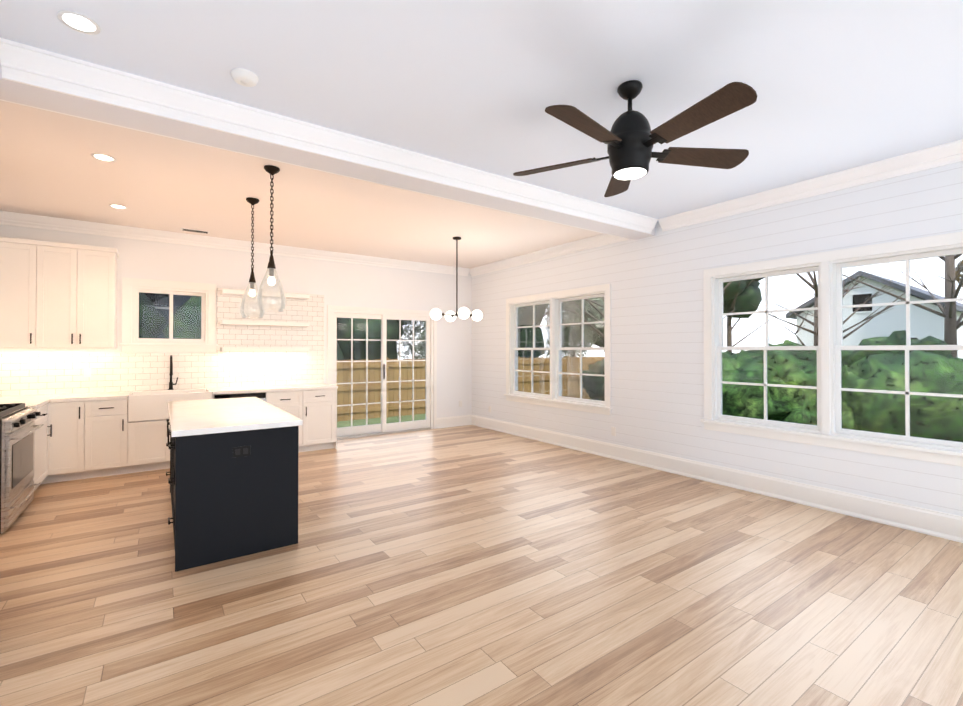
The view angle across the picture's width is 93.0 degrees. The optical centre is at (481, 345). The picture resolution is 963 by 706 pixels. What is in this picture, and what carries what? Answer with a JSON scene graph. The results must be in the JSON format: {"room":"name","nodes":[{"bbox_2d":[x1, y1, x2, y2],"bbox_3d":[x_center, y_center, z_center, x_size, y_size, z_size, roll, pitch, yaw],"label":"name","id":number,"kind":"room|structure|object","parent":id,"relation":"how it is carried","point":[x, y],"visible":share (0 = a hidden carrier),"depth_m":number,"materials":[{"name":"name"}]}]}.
{"room":"kitchen","nodes":[
{"label":"kitchen","id":0,"kind":"room"},
{"bbox_2d":[0,224,471,417],"bbox_3d":[-2.985,0.005,7.025,6.720,3.010,0.160,0,-1,-35],"label":"wall","id":1,"kind":"structure","parent":0,"point":[334,283],"depth_m":7.26,"materials":[{"name":"white paint"}]},
{"bbox_2d":[0,237,118,347],"bbox_3d":[-4.964,-0.578,5.302,1.166,1.195,0.386,0,-1,-35],"label":"upper cabinet","id":2,"kind":"object","parent":1,"relation":"attached to","point":[57,295],"visible":1,"depth_m":5.21,"materials":[{"name":"white wood"}]},
{"bbox_2d":[83,368,90,376],"bbox_3d":[-4.836,0.327,5.604,0.070,0.115,0.009,0,-1,-35],"label":"electrical outlet plate","id":3,"kind":"object","parent":1,"relation":"attached to","point":[86,372],"depth_m":5.60,"materials":[{"name":"white plastic"}]},
{"bbox_2d":[0,288,323,395],"bbox_3d":[-4.026,-0.119,6.189,3.726,1.397,0.009,0,-1,-35],"label":"tile backsplash","id":4,"kind":"structure","parent":1,"relation":"attached to","point":[38,374],"depth_m":6.41,"materials":[{"name":"white tile"}]},
{"bbox_2d":[119,277,217,352],"bbox_3d":[-4.146,-0.388,6.107,1.080,0.960,0.095,0,-1,-35],"label":"window frame","id":5,"kind":"structure","parent":1,"relation":"attached to","point":[127,345],"depth_m":6.04,"materials":[{"name":"white wood"}]},
{"bbox_2d":[132,286,207,343],"bbox_3d":[-4.196,-0.398,6.178,0.840,0.740,0.160,0,-1,-35],"label":"kitchen window","id":6,"kind":"structure","parent":1,"relation":"in","point":[136,338],"depth_m":6.14,"materials":[{"name":"white"}]},
{"bbox_2d":[0,211,471,276],"bbox_3d":[-2.845,-1.433,6.978,6.560,0.135,0.100,0,-1,-35],"label":"crown molding","id":7,"kind":"structure","parent":1,"relation":"attached to","point":[6,218],"depth_m":6.28,"materials":[{"name":"white wood"}]},
{"bbox_2d":[331,309,432,439],"bbox_3d":[-1.696,0.468,7.926,1.870,2.100,0.160,0,-1,-35],"label":"sliding glass door","id":8,"kind":"structure","parent":1,"relation":"in","point":[367,429],"depth_m":7.90,"materials":[{"name":"white"}]},
{"bbox_2d":[327,305,436,428],"bbox_3d":[-1.645,0.438,7.853,1.990,2.160,0.020,0,-1,-35],"label":"door frame","id":9,"kind":"structure","parent":1,"relation":"attached to","point":[329,307],"depth_m":7.96,"materials":[{"name":"white wood"}]},
{"bbox_2d":[437,415,472,428],"bbox_3d":[-0.525,1.429,8.625,0.740,0.192,0.028,0,-1,-35],"label":"baseboard","id":10,"kind":"structure","parent":1,"relation":"attached to","point":[463,420],"depth_m":8.63,"materials":[{"name":"white wood"}]},
{"bbox_2d":[0,425,962,705],"bbox_3d":[0.215,1.530,2.593,6.880,0.120,11.070,0,-1,-35],"label":"floor","id":11,"kind":"structure","parent":0,"point":[468,565],"depth_m":2.69,"materials":[{"name":"brown wood"}]},
{"bbox_2d":[0,403,43,533],"bbox_3d":[-4.197,1.005,3.813,0.667,0.951,0.912,0,-1,-35],"label":"range","id":12,"kind":"object","parent":11,"relation":"on","point":[18,429],"visible":0.98,"depth_m":3.79,"materials":[{"name":"grey metal"}]},
{"bbox_2d":[31,404,51,487],"bbox_3d":[-4.684,1.047,4.445,0.656,0.880,0.676,0,-1,-35],"label":"base cabinet","id":13,"kind":"object","parent":11,"relation":"on","point":[41,457],"visible":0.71,"depth_m":4.66,"materials":[{"name":"white wood"}]},
{"bbox_2d":[0,394,59,407],"bbox_3d":[-4.859,0.587,4.683,0.639,0.040,1.260,0,-1,-35],"label":"countertop","id":14,"kind":"structure","parent":13,"relation":"on","point":[35,401],"depth_m":4.84,"materials":[{"name":"white stone"}]},
{"bbox_2d":[41,403,52,483],"bbox_3d":[-5.091,1.052,5.006,0.636,0.880,0.700,0,-1,-35],"label":"base cabinet","id":15,"kind":"object","parent":11,"relation":"on","point":[49,478],"depth_m":4.91,"materials":[{"name":"white wood"}]},
{"bbox_2d":[53,401,92,482],"bbox_3d":[-4.716,1.054,5.270,0.400,0.880,0.700,0,-1,-35],"label":"base cabinet","id":16,"kind":"object","parent":11,"relation":"on","point":[72,421],"depth_m":5.02,"materials":[{"name":"white wood"}]},
{"bbox_2d":[93,399,136,477],"bbox_3d":[-4.446,1.056,5.459,0.500,0.880,0.700,0,-1,-35],"label":"base cabinet","id":17,"kind":"object","parent":11,"relation":"on","point":[95,439],"depth_m":5.22,"materials":[{"name":"white wood"}]},
{"bbox_2d":[137,419,169,471],"bbox_3d":[-3.947,1.194,5.809,0.846,0.610,0.700,0,-1,-35],"label":"base cabinet","id":18,"kind":"object","parent":11,"relation":"on","point":[153,453],"depth_m":5.43,"materials":[{"name":"white wood"}]},
{"bbox_2d":[166,413,301,571],"bbox_3d":[-2.282,1.043,4.022,0.801,0.880,2.048,0,-1,-35],"label":"kitchen island","id":19,"kind":"object","parent":11,"relation":"on","point":[233,479],"depth_m":3.18,"materials":[{"name":"black wood"}]},
{"bbox_2d":[167,397,301,436],"bbox_3d":[-2.270,0.581,4.040,0.815,0.040,2.090,0,-1,-35],"label":"island countertop","id":20,"kind":"structure","parent":19,"relation":"on","point":[225,415],"depth_m":3.57,"materials":[{"name":"white stone"}]},
{"bbox_2d":[266,390,308,452],"bbox_3d":[-2.872,1.066,6.565,0.532,0.880,0.700,0,-1,-35],"label":"base cabinet","id":21,"kind":"object","parent":11,"relation":"on","point":[296,403],"depth_m":6.37,"materials":[{"name":"white wood"}]},
{"bbox_2d":[214,392,265,401],"bbox_3d":[-3.315,1.011,6.207,0.600,0.773,0.736,0,-1,-35],"label":"dishwasher","id":22,"kind":"object","parent":21,"relation":"in","point":[261,395],"visible":0.1,"depth_m":5.97,"materials":[{"name":"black metal"}]},
{"bbox_2d":[309,389,336,450],"bbox_3d":[-2.507,1.068,6.821,0.478,0.880,0.700,0,-1,-35],"label":"base cabinet","id":23,"kind":"object","parent":11,"relation":"on","point":[323,402],"depth_m":6.57,"materials":[{"name":"white wood"}]},
{"bbox_2d":[51,383,337,402],"bbox_3d":[-3.821,0.598,5.890,3.726,0.040,0.721,0,-1,-35],"label":"countertop","id":24,"kind":"structure","parent":23,"relation":"on","point":[71,397],"depth_m":5.92,"materials":[{"name":"white stone"}]},
{"bbox_2d":[128,388,211,421],"bbox_3d":[-3.908,0.729,5.758,0.840,0.309,0.595,0,-1,-35],"label":"sink","id":25,"kind":"object","parent":24,"relation":"in","point":[146,405],"visible":0.65,"depth_m":5.44,"materials":[{"name":"white ceramic"}]},
{"bbox_2d":[168,355,177,389],"bbox_3d":[-4.045,0.350,5.999,0.114,0.458,0.221,0,-1,-35],"label":"kitchen faucet","id":26,"kind":"object","parent":24,"relation":"on","point":[171,384],"visible":1,"depth_m":5.99,"materials":[{"name":"black metal"}]},
{"bbox_2d":[0,0,962,267],"bbox_3d":[0.215,-1.600,2.622,6.880,0.120,11.070,0,-1,-35],"label":"ceiling","id":27,"kind":"structure","parent":0,"point":[835,85],"depth_m":2.85,"materials":[{"name":"white paint"}]},
{"bbox_2d":[57,10,100,34],"bbox_3d":[-1.918,-1.541,2.180,0.155,0.005,0.155,0,-1,16],"label":"recessed light","id":28,"kind":"object","parent":27,"relation":"in","point":[78,22],"depth_m":2.18,"materials":[{"name":"white glass"}]},
{"bbox_2d":[91,153,115,161],"bbox_3d":[-3.065,-1.527,3.708,0.155,0.005,0.155,0,-1,16],"label":"recessed light","id":29,"kind":"object","parent":27,"relation":"in","point":[102,157],"depth_m":3.70,"materials":[{"name":"white plastic"}]},
{"bbox_2d":[109,204,126,208],"bbox_3d":[-3.956,-1.515,4.976,0.155,0.005,0.155,0,-1,31],"label":"recessed light","id":30,"kind":"object","parent":27,"relation":"in","point":[111,205],"depth_m":4.97,"materials":[{"name":"white plastic"}]},
{"bbox_2d":[181,228,209,233],"bbox_3d":[-3.745,-1.504,5.980,0.320,0.010,0.120,0,-1,-35],"label":"ceiling vent","id":31,"kind":"object","parent":27,"relation":"in","point":[194,230],"visible":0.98,"depth_m":5.96,"materials":[{"name":"white plastic"}]},
{"bbox_2d":[231,68,257,86],"bbox_3d":[-1.349,-1.520,2.604,0.140,0.040,0.140,0,-1,-35],"label":"smoke detector","id":32,"kind":"object","parent":27,"relation":"attached to","point":[244,77],"visible":1,"depth_m":2.57,"materials":[{"name":"white plastic"}]},
{"bbox_2d":[240,197,263,317],"bbox_3d":[-2.375,-0.906,4.737,0.230,1.230,0.230,0,-1,-35],"label":"pendant light","id":33,"kind":"object","parent":27,"relation":"hanging from","point":[253,202],"visible":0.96,"depth_m":4.73,"materials":[{"name":"clear glass"}]},
{"bbox_2d":[256,165,285,311],"bbox_3d":[-1.800,-0.913,3.919,0.230,1.230,0.230,0,-1,-35],"label":"pendant light","id":34,"kind":"object","parent":27,"relation":"hanging from","point":[272,170],"visible":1,"depth_m":3.91,"materials":[{"name":"clear glass"}]},
{"bbox_2d":[0,62,654,239],"bbox_3d":[-0.635,-1.449,3.832,6.560,0.160,0.280,0,-1,-35],"label":"header beam","id":35,"kind":"structure","parent":27,"relation":"attached to","point":[24,94],"depth_m":3.18,"materials":[{"name":"white"}]},
{"bbox_2d":[0,99,632,241],"bbox_3d":[-0.746,-1.448,3.989,6.560,0.160,0.105,0,-1,-35],"label":"crown molding","id":36,"kind":"structure","parent":35,"relation":"attached to","point":[614,238],"depth_m":3.67,"materials":[{"name":"white wood"}]},
{"bbox_2d":[0,38,659,233],"bbox_3d":[-0.177,-1.448,3.919,5.490,0.160,0.105,0,-1,-35],"label":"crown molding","id":37,"kind":"structure","parent":35,"relation":"attached to","point":[37,67],"depth_m":3.03,"materials":[{"name":"white wood"}]},
{"bbox_2d":[430,237,482,321],"bbox_3d":[-0.341,-0.929,6.349,0.584,1.155,0.584,0,-1,24],"label":"dining chandelier","id":38,"kind":"object","parent":27,"relation":"hanging from","point":[451,316],"visible":1,"depth_m":6.34,"materials":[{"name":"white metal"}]},
{"bbox_2d":[513,80,756,196],"bbox_3d":[0.875,-1.275,2.673,1.416,0.530,1.416,0,-1,-35],"label":"ceiling fan","id":39,"kind":"object","parent":27,"relation":"hanging from","point":[630,139],"visible":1,"depth_m":2.60,"materials":[{"name":"brown wood"}]},
{"bbox_2d":[472,161,962,515],"bbox_3d":[2.965,-0.018,4.538,0.160,3.010,11.070,0,-1,-35],"label":"wall","id":40,"kind":"structure","parent":0,"point":[657,347],"depth_m":5.20,"materials":[{"name":"white wood"}]},
{"bbox_2d":[472,237,616,276],"bbox_3d":[0.853,-1.430,7.333,0.100,0.135,3.510,0,-1,-35],"label":"crown molding","id":41,"kind":"structure","parent":40,"relation":"attached to","point":[586,243],"depth_m":7.13,"materials":[{"name":"white wood"}]},
{"bbox_2d":[510,291,604,405],"bbox_3d":[1.149,0.046,7.106,0.180,1.570,2.080,0,-1,-35],"label":"window","id":42,"kind":"structure","parent":40,"relation":"in","point":[556,353],"depth_m":7.05,"materials":[{"name":"white"}]},
{"bbox_2d":[504,284,611,414],"bbox_3d":[1.085,0.056,7.061,0.095,1.771,2.300,0,-1,-35],"label":"window frame","id":43,"kind":"structure","parent":40,"relation":"attached to","point":[606,410],"depth_m":6.66,"materials":[{"name":"white wood"}]},
{"bbox_2d":[611,427,615,435],"bbox_3d":[1.760,1.142,6.096,0.009,0.115,0.070,0,-1,-35],"label":"electrical outlet plate","id":44,"kind":"object","parent":40,"relation":"attached to","point":[613,429],"depth_m":6.09,"materials":[{"name":"white plastic"}]},
{"bbox_2d":[473,415,962,542],"bbox_3d":[2.888,1.391,4.472,0.028,0.192,10.750,0,-1,-35],"label":"baseboard","id":45,"kind":"structure","parent":40,"relation":"attached to","point":[948,526],"depth_m":4.52,"materials":[{"name":"white wood"}]},
{"bbox_2d":[660,139,962,231],"bbox_3d":[4.018,-1.458,2.826,0.100,0.160,6.715,0,-1,-35],"label":"crown molding","id":46,"kind":"structure","parent":40,"relation":"attached to","point":[951,152],"depth_m":4.10,"materials":[{"name":"white wood"}]},
{"bbox_2d":[701,231,962,466],"bbox_3d":[3.129,0.030,4.152,0.095,1.771,2.310,0,-1,-35],"label":"window frame","id":47,"kind":"structure","parent":40,"relation":"attached to","point":[941,456],"depth_m":4.18,"materials":[{"name":"white wood"}]},
{"bbox_2d":[712,244,962,451],"bbox_3d":[3.192,0.019,4.197,0.180,1.570,2.090,0,-1,-35],"label":"window","id":48,"kind":"structure","parent":40,"relation":"in","point":[829,348],"depth_m":4.13,"materials":[{"name":"white"}]},
{"label":"outside","id":49,"kind":"structure","parent":0,"visible":0},
{"bbox_2d":[337,369,591,427],"bbox_3d":[2.264,2.172,13.833,100.000,0.300,100.000,0,-1,-35],"label":"lawn","id":50,"kind":"structure","parent":49,"point":[377,421],"depth_m":12.30,"materials":[{"name":"green plant"}]},
{"bbox_2d":[139,292,166,337],"bbox_3d":[-10.607,-3.003,12.215,4.741,10.019,5.503,0,-1,-35],"label":"tree","id":51,"kind":"object","parent":50,"relation":"on","point":[142,308],"depth_m":12.37,"materials":[{"name":"green plant"}]},
{"bbox_2d":[145,293,191,338],"bbox_3d":[-16.153,-2.408,17.131,14.400,8.920,8.300,0,-1,-35],"label":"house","id":52,"kind":"structure","parent":50,"relation":"on","point":[162,311],"depth_m":16.05,"materials":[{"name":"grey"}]},
{"bbox_2d":[163,296,344,359],"bbox_3d":[-6.646,-2.481,14.101,5.231,9.011,5.445,0,-1,-35],"label":"tree","id":53,"kind":"object","parent":50,"relation":"on","point":[188,314],"depth_m":12.27,"materials":[{"name":"green plant"}]},
{"bbox_2d":[337,318,410,370],"bbox_3d":[-3.914,-2.849,16.663,4.809,9.793,4.933,0,-1,-35],"label":"tree","id":54,"kind":"object","parent":50,"relation":"on","point":[393,348],"depth_m":15.01,"materials":[{"name":"green plant"}]},
{"bbox_2d":[396,307,522,358],"bbox_3d":[-1.123,-2.260,18.160,4.802,8.643,5.260,0,-1,-35],"label":"tree","id":55,"kind":"object","parent":50,"relation":"on","point":[420,344],"depth_m":17.25,"materials":[{"name":"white plant"}]},
{"bbox_2d":[337,356,603,421],"bbox_3d":[-2.211,1.176,13.216,30.055,1.680,0.120,0,-1,-35],"label":"fence","id":56,"kind":"object","parent":50,"relation":"on","point":[362,390],"depth_m":13.09,"materials":[{"name":"brown wood"}]},
{"bbox_2d":[518,304,548,357],"bbox_3d":[1.447,-2.696,20.714,5.399,9.560,4.945,0,-1,-35],"label":"tree","id":57,"kind":"object","parent":50,"relation":"on","point":[529,329],"depth_m":19.38,"materials":[{"name":"green plant"}]},
{"bbox_2d":[544,297,603,356],"bbox_3d":[4.419,-2.329,22.035,5.571,8.852,4.638,0,-1,-35],"label":"tree","id":58,"kind":"object","parent":50,"relation":"on","point":[586,341],"depth_m":21.14,"materials":[{"name":"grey plant"}]},
{"bbox_2d":[562,297,603,337],"bbox_3d":[4.382,-1.470,14.861,5.786,7.004,5.735,0,-1,-35],"label":"tree","id":59,"kind":"object","parent":50,"relation":"on","point":[597,320],"depth_m":14.87,"materials":[{"name":"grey plant"}]},
{"bbox_2d":[575,298,603,350],"bbox_3d":[7.063,-2.833,24.648,4.994,9.907,5.370,0,-1,-35],"label":"tree","id":60,"kind":"object","parent":50,"relation":"on","point":[599,341],"depth_m":23.89,"materials":[{"name":"green plant"}]},
{"bbox_2d":[582,359,604,400],"bbox_3d":[4.608,1.292,14.399,3.499,1.953,3.778,0,-1,-35],"label":"bush","id":61,"kind":"object","parent":50,"relation":"on","point":[601,382],"depth_m":14.93,"materials":[{"name":"green plant"}]},
{"bbox_2d":[723,282,730,290],"bbox_3d":[4.897,-1.732,11.623,3.950,7.469,3.206,0,-1,-35],"label":"tree","id":62,"kind":"object","parent":50,"relation":"on","point":[725,285],"depth_m":10.86,"materials":[{"name":"green plant"}]},
{"bbox_2d":[723,278,772,351],"bbox_3d":[13.796,-2.682,25.289,5.191,9.616,4.261,0,-1,-35],"label":"tree","id":63,"kind":"object","parent":50,"relation":"on","point":[740,305],"depth_m":24.69,"materials":[{"name":"green plant"}]},
{"bbox_2d":[753,271,904,345],"bbox_3d":[10.409,-1.173,14.274,5.123,6.397,4.526,0,-1,-35],"label":"tree","id":64,"kind":"object","parent":50,"relation":"on","point":[816,305],"depth_m":14.21,"materials":[{"name":"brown plant"}]},
{"bbox_2d":[722,344,962,441],"bbox_3d":[4.795,1.056,7.475,3.264,2.198,4.872,0,-1,-35],"label":"hedge","id":65,"kind":"object","parent":50,"relation":"on","point":[805,362],"depth_m":6.20,"materials":[{"name":"green plant"}]},
{"bbox_2d":[740,330,962,369],"bbox_3d":[11.403,0.978,13.126,5.476,2.709,11.332,0,-1,-35],"label":"hedge","id":66,"kind":"object","parent":50,"relation":"on","point":[927,340],"depth_m":11.53,"materials":[{"name":"green plant"}]},
{"bbox_2d":[786,270,962,358],"bbox_3d":[23.463,-0.865,26.306,9.800,6.000,6.800,0,-1,-35],"label":"house","id":67,"kind":"structure","parent":50,"relation":"on","point":[923,328],"depth_m":23.25,"materials":[{"name":"white wood"}]},
{"bbox_2d":[842,254,962,357],"bbox_3d":[13.413,-2.510,13.392,8.010,9.055,8.282,0,-1,-35],"label":"tree","id":68,"kind":"object","parent":50,"relation":"on","point":[947,305],"depth_m":13.25,"materials":[{"name":"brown plant"}]},
{"bbox_2d":[955,259,962,287],"bbox_3d":[20.581,-2.834,17.533,4.368,9.779,4.148,0,-1,-35],"label":"tree","id":69,"kind":"object","parent":50,"relation":"on","point":[958,278],"depth_m":19.06,"materials":[{"name":"green plant"}]}
]}

